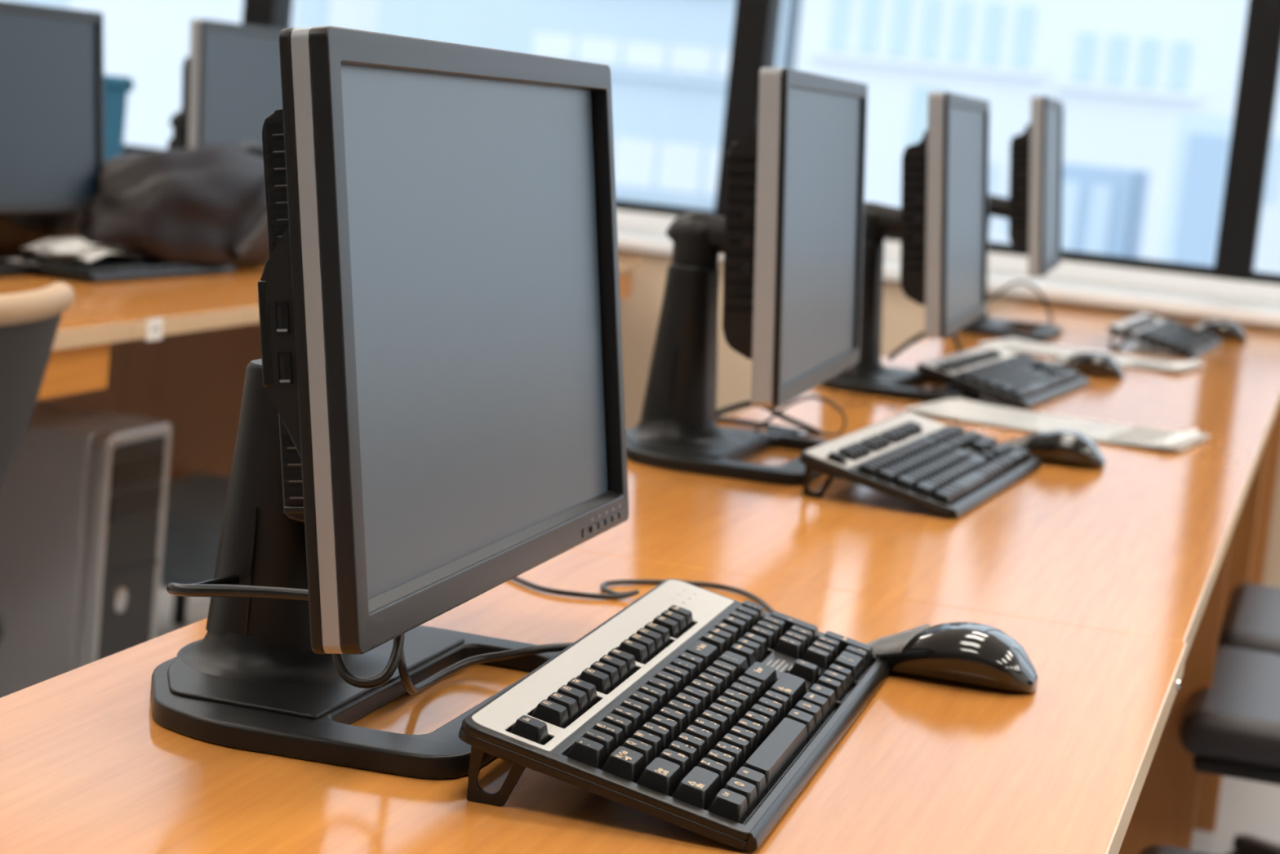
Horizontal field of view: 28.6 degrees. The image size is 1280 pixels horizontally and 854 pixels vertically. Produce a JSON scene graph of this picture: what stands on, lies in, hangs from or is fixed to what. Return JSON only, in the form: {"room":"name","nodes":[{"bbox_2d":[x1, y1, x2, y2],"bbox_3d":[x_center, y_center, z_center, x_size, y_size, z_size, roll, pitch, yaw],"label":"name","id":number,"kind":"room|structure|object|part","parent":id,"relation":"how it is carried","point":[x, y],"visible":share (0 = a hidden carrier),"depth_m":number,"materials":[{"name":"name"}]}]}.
{"room":"computer lab","nodes":[
{"label":"computer lab","id":0,"kind":"room"},
{"bbox_2d":[155,586,1279,853],"bbox_3d":[-0.571,0.831,1.917,9.800,0.050,9.250,8,8,15],"label":"floor","id":1,"kind":"structure","parent":0,"point":[1246,806],"depth_m":4.32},
{"bbox_2d":[0,281,75,640],"bbox_3d":[-1.012,0.231,2.764,0.636,0.826,0.573,8,8,15],"label":"office chair","id":2,"kind":"object","parent":1,"relation":"on","point":[29,321],"visible":1,"depth_m":2.76,"materials":[{"name":"grey fabric"}]},
{"bbox_3d":[-1.020,0.227,2.796,0.460,0.055,0.450,8,8,15],"label":"seat","id":3,"kind":"part","parent":2,"relation":"part of","materials":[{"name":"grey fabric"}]},
{"bbox_3d":[-0.764,0.021,2.700,0.170,0.306,0.430,8,8,15],"label":"backrest","id":4,"kind":"part","parent":2,"relation":"part of","materials":[{"name":"grey fabric"}]},
{"bbox_3d":[-0.697,-0.126,2.666,0.075,0.034,0.412,8,8,15],"label":"rail","id":5,"kind":"part","parent":2,"relation":"part of","materials":[{"name":"beige leather"}]},
{"bbox_2d":[37,312,133,399],"bbox_3d":[-1.181,0.243,2.875,0.636,0.740,1.218,8,8,15],"label":"desk","id":6,"kind":"object","parent":1,"relation":"on","point":[79,358],"visible":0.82,"depth_m":3.23,"materials":[{"name":"brown wood"}]},
{"bbox_2d":[0,401,172,697],"bbox_3d":[-0.968,0.240,3.828,0.420,0.542,0.205,8,8,15],"label":"computer tower","id":7,"kind":"object","parent":1,"relation":"on","point":[83,493],"visible":0.56,"depth_m":3.70,"materials":[{"name":"grey metal"}]},
{"bbox_3d":[-0.781,0.255,3.775,0.030,0.522,0.205,8,8,15],"label":"frame","id":8,"kind":"part","parent":7,"relation":"part of","materials":[{"name":"silver metal"}]},
{"bbox_3d":[-0.782,0.258,3.776,0.024,0.482,0.171,8,8,15],"label":"panel","id":9,"kind":"part","parent":7,"relation":"part of","materials":[{"name":"black plastic"}]},
{"bbox_2d":[103,74,133,160],"bbox_3d":[-1.417,-0.262,5.409,0.573,1.030,0.636,8,8,15],"label":"office chair","id":10,"kind":"object","parent":1,"relation":"on","point":[116,88],"visible":0.07,"depth_m":5.55,"materials":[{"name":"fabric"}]},
{"bbox_3d":[-1.358,-0.524,5.602,0.430,0.510,0.170,8,8,15],"label":"backrest","id":11,"kind":"part","parent":10,"relation":"part of","materials":[{"name":"blue fabric"}]},
{"bbox_3d":[-1.317,-0.785,5.620,0.412,0.034,0.075,8,8,15],"label":"rail","id":12,"kind":"part","parent":10,"relation":"part of","materials":[{"name":"blue fabric"}]},
{"bbox_2d":[0,264,264,419],"bbox_3d":[-0.842,0.123,4.041,0.638,0.741,1.218,8,8,15],"label":"desk","id":13,"kind":"object","parent":1,"relation":"on","point":[157,307],"visible":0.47,"depth_m":3.79,"materials":[{"name":"brown wood"}]},
{"bbox_2d":[0,209,83,258],"bbox_3d":[-0.995,-0.385,4.120,0.152,0.212,0.342,8,8,15],"label":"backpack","id":14,"kind":"object","parent":13,"relation":"on","point":[18,229],"visible":0.22,"depth_m":4.02,"materials":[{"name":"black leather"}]},
{"bbox_2d":[0,0,104,277],"bbox_3d":[-1.027,-0.436,3.740,0.245,0.407,0.531,8,8,15],"label":"computer monitor","id":15,"kind":"object","parent":13,"relation":"on","point":[52,98],"visible":0.86,"depth_m":3.81,"materials":[{"name":"black plastic"}]},
{"bbox_3d":[-1.052,-0.245,3.781,0.218,0.013,0.298,8,8,15],"label":"plate","id":16,"kind":"part","parent":15,"relation":"part of","materials":[{"name":"black plastic"}]},
{"bbox_3d":[-1.087,0.043,4.104,0.016,0.595,1.217,8,8,15],"label":"panel","id":17,"kind":"part","parent":13,"relation":"part of","materials":[{"name":"brown wood"}]},
{"bbox_2d":[2,256,234,281],"bbox_3d":[-0.826,-0.261,4.014,0.163,0.022,0.457,8,8,18],"label":"keyboard","id":18,"kind":"object","parent":13,"relation":"on","point":[77,268],"visible":0.63,"depth_m":3.86,"materials":[{"name":"black plastic"}]},
{"bbox_3d":[-0.878,-0.272,4.030,0.046,0.002,0.445,11,9,17],"label":"function plate","id":19,"kind":"part","parent":18,"relation":"part of","materials":[{"name":"grey plastic"}]},
{"bbox_2d":[19,237,143,261],"bbox_3d":[-0.818,-0.292,4.064,0.123,0.033,0.537,8,8,17],"label":"paper stack","id":20,"kind":"object","parent":18,"relation":"on","point":[63,247],"visible":0.31,"depth_m":3.85,"materials":[{"name":"white paper"}]},
{"bbox_2d":[77,141,269,270],"bbox_3d":[-0.709,-0.384,4.317,0.228,0.216,0.898,8,8,15],"label":"shoulder bag","id":21,"kind":"object","parent":13,"relation":"on","point":[203,206],"visible":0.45,"depth_m":4.06,"materials":[{"name":"brown leather"}]},
{"bbox_3d":[-0.681,-0.460,4.357,0.032,0.071,0.259,7,8,13],"label":"handle","id":22,"kind":"part","parent":21,"relation":"part of","materials":[{"name":"black leather"}]},
{"bbox_2d":[160,472,230,625],"bbox_3d":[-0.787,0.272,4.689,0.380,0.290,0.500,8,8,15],"label":"office chair","id":23,"kind":"object","parent":1,"relation":"on","point":[196,502],"visible":0.28,"depth_m":4.44,"materials":[{"name":"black fabric"}]},
{"bbox_3d":[-0.889,0.304,4.868,0.026,0.160,0.026,8,8,15],"label":"leg","id":24,"kind":"part","parent":23,"relation":"part of","materials":[{"name":"black plastic"}]},
{"bbox_2d":[151,255,644,480],"bbox_3d":[-0.503,0.003,5.217,0.636,0.740,1.238,8,8,15],"label":"desk","id":25,"kind":"object","parent":1,"relation":"on","point":[200,375],"visible":0.09,"depth_m":4.89,"materials":[{"name":"brown wood"}]},
{"bbox_3d":[-0.747,-0.078,5.279,0.016,0.595,1.237,8,8,15],"label":"panel","id":26,"kind":"part","parent":25,"relation":"part of","materials":[{"name":"brown wood"}]},
{"bbox_2d":[167,18,282,148],"bbox_3d":[-0.813,-0.556,4.763,0.224,0.420,0.530,8,8,15],"label":"computer monitor","id":27,"kind":"object","parent":25,"relation":"on","point":[231,75],"visible":0.3,"depth_m":4.59,"materials":[{"name":"black plastic"}]},
{"bbox_3d":[-0.833,-0.576,4.772,0.135,0.046,0.038,8,8,15],"label":"elbow arm","id":28,"kind":"part","parent":27,"relation":"part of","materials":[{"name":"black plastic"}]},
{"bbox_2d":[0,549,1187,853],"bbox_3d":[-0.071,0.543,1.448,0.604,0.740,1.147,8,8,15],"label":"desk","id":29,"kind":"object","parent":1,"relation":"on","point":[927,766],"visible":0.7,"depth_m":1.36,"materials":[{"name":"brown wood"}]},
{"bbox_2d":[150,26,628,779],"bbox_3d":[-0.130,-0.035,1.480,0.222,0.380,0.500,8,8,15],"label":"computer monitor","id":30,"kind":"object","parent":29,"relation":"on","point":[432,415],"visible":0.99,"depth_m":1.39,"materials":[{"name":"black plastic"}]},
{"bbox_3d":[-0.159,0.151,1.461,0.218,0.013,0.298,8,8,15],"label":"plate","id":31,"kind":"part","parent":30,"relation":"part of","materials":[{"name":"black plastic"}]},
{"bbox_2d":[331,633,404,688],"bbox_3d":[-0.147,0.106,1.350,0.037,0.062,0.054,1,9,-32],"label":"cable","id":32,"kind":"object","parent":30,"relation":"hanging from","point":[392,665],"visible":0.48,"depth_m":1.33,"materials":[{"name":"black rubber"}]},
{"bbox_2d":[582,528,585,537],"bbox_3d":[-0.036,0.068,1.609,0.001,0.005,0.004,-1,6,16],"label":"light","id":33,"kind":"object","parent":30,"relation":"on","point":[584,529],"depth_m":1.61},
{"bbox_2d":[397,642,573,694],"bbox_3d":[-0.087,0.108,1.491,0.194,0.098,0.086,-1,10,-42],"label":"cable","id":34,"kind":"object","parent":29,"relation":"on","point":[407,684],"visible":0.59,"depth_m":1.53,"materials":[{"name":"black rubber"}]},
{"bbox_2d":[511,576,775,613],"bbox_3d":[0.018,0.119,1.839,0.388,0.011,0.137,10,9,30],"label":"cable","id":35,"kind":"object","parent":29,"relation":"on","point":[611,594],"visible":0.69,"depth_m":1.83,"materials":[{"name":"black rubber"}]},
{"bbox_2d":[458,578,891,852],"bbox_3d":[0.038,0.154,1.462,0.160,0.044,0.457,8,8,13],"label":"keyboard","id":36,"kind":"object","parent":29,"relation":"on","point":[708,713],"visible":1,"depth_m":1.38,"materials":[{"name":"black plastic"}]},
{"bbox_3d":[-0.075,0.177,1.268,0.031,0.032,0.002,20,10,12],"label":"tilt leg","id":37,"kind":"part","parent":36,"relation":"part of","materials":[{"name":"black plastic"}]},
{"bbox_3d":[-0.012,0.132,1.473,0.046,0.002,0.445,19,10,12],"label":"function plate","id":38,"kind":"part","parent":36,"relation":"part of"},
{"bbox_2d":[866,622,1038,693],"bbox_3d":[0.206,0.148,1.667,0.120,0.037,0.071,8,8,17],"label":"computer mouse","id":39,"kind":"object","parent":29,"relation":"on","point":[966,653],"visible":0.87,"depth_m":1.64,"materials":[{"name":"black plastic"}]},
{"bbox_2d":[570,405,1251,660],"bbox_3d":[0.242,0.430,2.543,0.597,0.740,1.139,8,8,15],"label":"desk","id":40,"kind":"object","parent":1,"relation":"on","point":[1137,544],"visible":0.43,"depth_m":2.23,"materials":[{"name":"brown wood"}]},
{"bbox_2d":[625,67,867,485],"bbox_3d":[0.104,-0.163,2.559,0.222,0.400,0.531,8,8,15],"label":"computer monitor","id":41,"kind":"object","parent":40,"relation":"on","point":[789,236],"visible":0.95,"depth_m":2.50,"materials":[{"name":"black plastic"}]},
{"bbox_3d":[0.092,-0.195,2.587,0.135,0.046,0.038,8,8,15],"label":"elbow arm","id":42,"kind":"part","parent":41,"relation":"part of","materials":[{"name":"black plastic"}]},
{"bbox_3d":[0.094,0.025,2.609,0.218,0.013,0.298,8,8,15],"label":"plate","id":43,"kind":"part","parent":41,"relation":"part of","materials":[{"name":"black plastic"}]},
{"bbox_2d":[741,263,751,273],"bbox_3d":[0.099,-0.147,2.333,0.009,0.009,0.004,7,8,12],"label":"socket","id":44,"kind":"object","parent":41,"relation":"attached to","point":[745,268],"depth_m":2.33,"materials":[{"name":"black"}]},
{"bbox_2d":[742,236,751,246],"bbox_3d":[0.099,-0.172,2.330,0.009,0.009,0.004,7,8,12],"label":"socket","id":45,"kind":"object","parent":41,"relation":"attached to","point":[746,241],"depth_m":2.33,"materials":[{"name":"black plastic"}]},
{"bbox_2d":[742,209,752,219],"bbox_3d":[0.100,-0.197,2.327,0.009,0.009,0.004,7,8,12],"label":"socket","id":46,"kind":"object","parent":41,"relation":"attached to","point":[747,214],"depth_m":2.33,"materials":[{"name":"black plastic"}]},
{"bbox_2d":[715,400,823,437],"bbox_3d":[0.133,-0.012,2.788,0.147,0.048,0.200,5,7,-5],"label":"cable","id":47,"kind":"object","parent":40,"relation":"on","point":[812,431],"visible":0.7,"depth_m":2.77,"materials":[{"name":"black rubber"}]},
{"bbox_2d":[766,426,808,437],"bbox_3d":[0.163,0.009,2.777,0.046,0.014,0.018,4,8,-13],"label":"plug","id":48,"kind":"object","parent":40,"relation":"on","point":[780,430],"visible":0.47,"depth_m":2.77,"materials":[{"name":"black plastic"}]},
{"bbox_2d":[752,395,846,435],"bbox_3d":[0.185,-0.013,2.769,0.094,0.060,0.180,11,9,32],"label":"cable","id":49,"kind":"object","parent":40,"relation":"on","point":[818,397],"visible":0.77,"depth_m":2.71,"materials":[{"name":"black rubber"}]},
{"bbox_2d":[798,412,1042,519],"bbox_3d":[0.297,0.034,2.576,0.160,0.044,0.457,8,8,18],"label":"keyboard","id":50,"kind":"object","parent":40,"relation":"on","point":[920,461],"visible":1,"depth_m":2.49,"materials":[{"name":"black plastic"}]},
{"bbox_3d":[0.168,0.053,2.391,0.031,0.032,0.002,21,12,16],"label":"tilt leg","id":51,"kind":"part","parent":50,"relation":"part of","materials":[{"name":"black plastic"}]},
{"bbox_3d":[0.248,0.011,2.590,0.046,0.002,0.445,20,11,16],"label":"function plate","id":52,"kind":"part","parent":50,"relation":"part of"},
{"bbox_2d":[1005,429,1105,469],"bbox_3d":[0.466,0.021,2.830,0.120,0.037,0.071,8,8,17],"label":"computer mouse","id":53,"kind":"object","parent":40,"relation":"on","point":[1060,446],"visible":0.77,"depth_m":2.80,"materials":[{"name":"black plastic"}]},
{"bbox_2d":[782,342,1279,853],"bbox_3d":[0.558,0.319,3.633,0.597,0.740,1.139,8,8,15],"label":"desk","id":54,"kind":"object","parent":1,"relation":"on","point":[1175,799],"visible":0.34,"depth_m":3.33,"materials":[{"name":"brown wood"}]},
{"bbox_2d":[818,91,990,402],"bbox_3d":[0.360,-0.253,3.418,0.222,0.405,0.532,8,8,15],"label":"computer monitor","id":55,"kind":"object","parent":54,"relation":"on","point":[941,221],"visible":0.73,"depth_m":3.32,"materials":[{"name":"black plastic"}]},
{"bbox_3d":[0.348,-0.282,3.446,0.135,0.046,0.038,8,8,15],"label":"elbow arm","id":56,"kind":"part","parent":55,"relation":"part of","materials":[{"name":"black plastic"}]},
{"bbox_3d":[0.350,-0.062,3.468,0.218,0.013,0.298,8,8,15],"label":"plate","id":57,"kind":"part","parent":55,"relation":"part of","materials":[{"name":"black plastic"}]},
{"bbox_2d":[914,195,921,202],"bbox_3d":[0.354,-0.290,3.187,0.009,0.009,0.004,2,6,13],"label":"socket","id":58,"kind":"object","parent":55,"relation":"attached to","point":[917,198],"depth_m":3.19,"materials":[{"name":"black plastic"}]},
{"bbox_2d":[914,235,921,241],"bbox_3d":[0.354,-0.240,3.193,0.009,0.009,0.004,2,6,13],"label":"socket","id":59,"kind":"object","parent":55,"relation":"attached to","point":[917,237],"depth_m":3.19,"materials":[{"name":"black plastic"}]},
{"bbox_2d":[914,214,921,222],"bbox_3d":[0.354,-0.265,3.190,0.009,0.009,0.004,2,6,13],"label":"socket","id":60,"kind":"object","parent":55,"relation":"attached to","point":[917,218],"depth_m":3.19,"materials":[{"name":"black plastic"}]},
{"bbox_2d":[887,330,961,360],"bbox_3d":[0.427,-0.111,3.639,0.070,0.079,0.218,9,8,24],"label":"cable","id":61,"kind":"object","parent":54,"relation":"on","point":[958,347],"visible":0.4,"depth_m":3.58,"materials":[{"name":"black rubber"}]},
{"bbox_2d":[915,344,1089,408],"bbox_3d":[0.523,-0.075,3.578,0.160,0.044,0.457,8,8,20],"label":"keyboard","id":62,"kind":"object","parent":54,"relation":"on","point":[1021,380],"visible":1,"depth_m":3.49,"materials":[{"name":"black plastic"}]},
{"bbox_3d":[0.390,-0.057,3.396,0.031,0.032,0.002,21,12,17],"label":"tilt leg","id":63,"kind":"part","parent":62,"relation":"part of","materials":[{"name":"black plastic"}]},
{"bbox_3d":[0.475,-0.098,3.594,0.046,0.001,0.445,21,12,18],"label":"function plate","id":64,"kind":"part","parent":62,"relation":"part of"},
{"bbox_2d":[903,397,1209,452],"bbox_3d":[0.532,-0.006,3.181,0.352,0.013,0.212,9,8,23],"label":"paper stack","id":65,"kind":"object","parent":54,"relation":"on","point":[958,409],"visible":0.92,"depth_m":3.16,"materials":[{"name":"white paper"}]},
{"bbox_2d":[1050,351,1124,378],"bbox_3d":[0.701,-0.101,3.937,0.120,0.037,0.071,8,8,17],"label":"computer mouse","id":66,"kind":"object","parent":54,"relation":"on","point":[1095,363],"visible":0.77,"depth_m":3.91,"materials":[{"name":"black plastic"}]},
{"bbox_3d":[0.411,0.387,3.100,0.554,0.715,0.018,8,8,15],"label":"panel","id":67,"kind":"part","parent":54,"relation":"part of","materials":[{"name":"brown wood"}]},
{"bbox_3d":[0.719,0.278,4.164,0.554,0.715,0.018,8,8,15],"label":"panel","id":68,"kind":"part","parent":54,"relation":"part of","materials":[{"name":"brown wood"}]},
{"bbox_2d":[919,302,1279,826],"bbox_3d":[0.899,0.198,4.812,0.597,0.740,1.326,8,8,15],"label":"desk","id":69,"kind":"object","parent":1,"relation":"on","point":[1255,361],"visible":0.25,"depth_m":4.79,"materials":[{"name":"brown wood"}]},
{"bbox_2d":[956,95,1063,342],"bbox_3d":[0.667,-0.387,4.568,0.222,0.431,0.532,8,8,15],"label":"computer monitor","id":70,"kind":"object","parent":69,"relation":"on","point":[1033,208],"visible":0.64,"depth_m":4.35,"materials":[{"name":"black plastic"}]},
{"bbox_3d":[0.654,-0.404,4.600,0.135,0.046,0.038,8,8,15],"label":"elbow arm","id":71,"kind":"part","parent":70,"relation":"part of","materials":[{"name":"black plastic"}]},
{"bbox_3d":[0.656,-0.183,4.622,0.218,0.013,0.298,8,8,15],"label":"plate","id":72,"kind":"part","parent":70,"relation":"part of","materials":[{"name":"black plastic"}]},
{"bbox_2d":[1018,200,1024,206],"bbox_3d":[0.661,-0.387,4.341,0.009,0.009,0.004,1,6,13],"label":"socket","id":73,"kind":"object","parent":70,"relation":"attached to","point":[1021,203],"depth_m":4.34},
{"bbox_2d":[1019,172,1024,177],"bbox_3d":[0.661,-0.436,4.336,0.009,0.009,0.004,1,6,13],"label":"socket","id":74,"kind":"object","parent":70,"relation":"attached to","point":[1021,174],"depth_m":4.33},
{"bbox_2d":[1019,186,1024,191],"bbox_3d":[0.661,-0.411,4.338,0.009,0.009,0.004,1,6,13],"label":"socket","id":75,"kind":"object","parent":70,"relation":"attached to","point":[1021,188],"depth_m":4.34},
{"bbox_2d":[986,280,1053,324],"bbox_3d":[0.736,-0.230,4.726,0.071,0.092,0.202,12,10,39],"label":"cable","id":76,"kind":"object","parent":69,"relation":"on","point":[1024,282],"visible":0.92,"depth_m":4.68,"materials":[{"name":"black rubber"}]},
{"bbox_2d":[977,337,1205,373],"bbox_3d":[0.770,-0.125,4.261,0.352,0.013,0.212,9,8,23],"label":"paper stack","id":77,"kind":"object","parent":69,"relation":"on","point":[1015,344],"visible":0.86,"depth_m":4.24,"materials":[{"name":"white paper"}]},
{"bbox_2d":[1107,313,1222,359],"bbox_3d":[0.978,-0.171,4.654,0.160,0.044,0.457,8,8,18],"label":"keyboard","id":78,"kind":"object","parent":69,"relation":"on","point":[1180,339],"visible":1,"depth_m":4.54,"materials":[{"name":"black plastic"}]},
{"bbox_3d":[0.850,-0.151,4.469,0.031,0.032,0.002,20,11,16],"label":"tilt leg","id":79,"kind":"part","parent":78,"relation":"part of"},
{"bbox_3d":[0.930,-0.194,4.669,0.046,0.002,0.445,21,11,16],"label":"function plate","id":80,"kind":"part","parent":78,"relation":"part of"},
{"bbox_2d":[1192,320,1247,342],"bbox_3d":[1.150,-0.196,4.995,0.120,0.037,0.071,8,8,17],"label":"computer mouse","id":81,"kind":"object","parent":69,"relation":"on","point":[1223,329],"visible":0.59,"depth_m":4.96,"materials":[{"name":"black plastic"}]},
{"bbox_3d":[0.726,0.275,4.190,0.554,0.715,0.018,8,8,15],"label":"panel","id":82,"kind":"part","parent":69,"relation":"part of","materials":[{"name":"brown wood"}]},
{"bbox_3d":[1.086,0.148,5.432,0.554,0.715,0.018,8,8,15],"label":"panel","id":83,"kind":"part","parent":69,"relation":"part of","materials":[{"name":"brown wood"}]},
{"bbox_2d":[1138,844,1214,853],"bbox_3d":[0.625,0.479,2.033,0.636,0.850,0.573,8,8,15],"label":"office chair","id":84,"kind":"object","parent":1,"relation":"on","point":[1153,849],"visible":1,"depth_m":2.29,"materials":[{"name":"grey plastic"}]},
{"bbox_2d":[1178,645,1279,785],"bbox_3d":[0.905,0.381,2.998,0.636,0.850,0.573,8,8,15],"label":"office chair","id":85,"kind":"object","parent":1,"relation":"on","point":[1231,728],"visible":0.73,"depth_m":2.88,"materials":[{"name":"black leather"}]},
{"bbox_2d":[1217,582,1279,853],"bbox_3d":[1.061,0.330,3.502,0.636,0.850,0.573,8,8,15],"label":"office chair","id":86,"kind":"object","parent":1,"relation":"on","point":[1251,620],"visible":0.64,"depth_m":3.53,"materials":[{"name":"grey plastic"}]},
{"bbox_3d":[1.054,0.308,3.532,0.460,0.055,0.450,8,8,15],"label":"seat","id":87,"kind":"part","parent":86,"relation":"part of","materials":[{"name":"black fabric"}]},
{"bbox_3d":[0.968,0.642,3.723,0.048,0.050,0.270,3,8,-20],"label":"star leg","id":88,"kind":"part","parent":86,"relation":"part of","materials":[{"name":"black plastic"}]},
{"bbox_2d":[617,248,1279,587],"bbox_3d":[0.639,0.021,5.908,9.800,0.752,0.590,8,8,15],"label":"wall","id":89,"kind":"structure","parent":0,"point":[903,318],"depth_m":5.71,"materials":[{"name":"beige paint"}]},
{"bbox_2d":[122,144,165,153],"bbox_3d":[-1.506,-1.725,6.481,1.194,1.978,0.060,8,8,15],"label":"windowsill","id":90,"kind":"structure","parent":89,"relation":"in","point":[126,148],"depth_m":6.50,"materials":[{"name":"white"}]},
{"bbox_2d":[241,0,293,29],"bbox_3d":[-0.891,-1.642,6.322,0.086,1.978,0.120,8,8,15],"label":"trim","id":91,"kind":"structure","parent":89,"relation":"attached to","point":[263,13],"depth_m":6.35,"materials":[{"name":"black"}]},
{"bbox_2d":[280,0,714,216],"bbox_3d":[-0.283,-1.557,6.144,1.194,1.978,0.060,8,8,15],"label":"window","id":92,"kind":"structure","parent":89,"relation":"in","point":[645,207],"depth_m":6.13,"materials":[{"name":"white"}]},
{"bbox_3d":[-0.380,-0.593,6.271,1.194,0.022,0.060,8,8,15],"label":"rail","id":93,"kind":"part","parent":92,"relation":"part of","materials":[{"name":"black"}]},
{"bbox_2d":[122,153,1279,303],"bbox_3d":[0.731,-0.416,6.025,9.800,0.042,0.230,8,8,15],"label":"windowsill","id":94,"kind":"structure","parent":89,"relation":"attached to","point":[1000,262],"depth_m":5.81,"materials":[{"name":"white paint"}]},
{"bbox_2d":[713,0,782,217],"bbox_3d":[0.332,-1.475,5.985,0.086,1.978,0.120,8,8,15],"label":"trim","id":95,"kind":"structure","parent":89,"relation":"attached to","point":[752,36],"depth_m":6.01,"materials":[{"name":"black metal"}]},
{"bbox_2d":[617,227,1279,327],"bbox_3d":[0.647,-0.353,5.750,9.800,0.028,0.415,8,8,15],"label":"window sill","id":96,"kind":"structure","parent":89,"relation":"on","point":[1252,312],"depth_m":5.50,"materials":[{"name":"white paint"}]},
{"bbox_2d":[768,0,1213,276],"bbox_3d":[0.898,-1.396,5.819,1.104,1.978,0.060,8,8,15],"label":"window","id":97,"kind":"structure","parent":89,"relation":"in","point":[993,246],"depth_m":5.83,"materials":[{"name":"black"}]},
{"bbox_3d":[0.801,-0.431,5.946,1.104,0.022,0.060,8,8,15],"label":"rail","id":98,"kind":"part","parent":97,"relation":"part of","materials":[{"name":"black"}]},
{"bbox_2d":[1213,0,1279,281],"bbox_3d":[1.469,-1.319,5.672,0.086,1.978,0.120,8,8,15],"label":"window frame","id":99,"kind":"structure","parent":89,"relation":"attached to","point":[1259,75],"depth_m":5.70,"materials":[{"name":"black metal"}]},
{"bbox_2d":[1251,80,1279,284],"bbox_3d":[2.045,-1.239,5.503,1.124,1.978,0.060,8,8,15],"label":"window","id":100,"kind":"structure","parent":89,"relation":"in","point":[1258,277],"depth_m":5.74,"materials":[{"name":"black"}]},
{"bbox_3d":[1.948,-0.274,5.630,1.124,0.022,0.060,8,8,15],"label":"rail","id":101,"kind":"part","parent":100,"relation":"part of","materials":[{"name":"black"}]},
{"label":"outside","id":102,"kind":"structure","parent":0,"visible":0},
{"bbox_3d":[50.505,39.897,204.096,500.000,1.000,392.000,8,8,15],"label":"floor","id":103,"kind":"structure","parent":102,"visible":0},
{"bbox_2d":[3,0,379,148],"bbox_3d":[-27.541,-6.168,128.603,38.500,94.000,20.500,8,8,15],"label":"office building","id":104,"kind":"structure","parent":103,"relation":"on","point":[147,42],"depth_m":115.81,"materials":[{"name":"white"}]},
{"bbox_2d":[377,0,801,210],"bbox_3d":[-1.740,0.046,116.540,17.800,90.000,20.500,8,8,15],"label":"office building","id":105,"kind":"structure","parent":103,"relation":"on","point":[668,60],"depth_m":104.34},
{"bbox_2d":[794,0,1279,274],"bbox_3d":[17.781,10.401,106.720,24.000,76.000,20.500,8,8,15],"label":"office building","id":106,"kind":"structure","parent":103,"relation":"on","point":[1122,72],"depth_m":94.68,"materials":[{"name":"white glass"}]},
{"bbox_2d":[1061,163,1150,257],"bbox_3d":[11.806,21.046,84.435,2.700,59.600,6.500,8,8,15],"label":"office building","id":107,"kind":"structure","parent":103,"relation":"on","point":[1104,207],"depth_m":78.05,"materials":[{"name":"blue stone"}]},
{"bbox_2d":[1160,111,1233,266],"bbox_3d":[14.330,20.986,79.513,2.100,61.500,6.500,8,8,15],"label":"office building","id":108,"kind":"structure","parent":103,"relation":"on","point":[1202,140],"depth_m":73.16,"materials":[{"name":"blue stone"}]}
]}

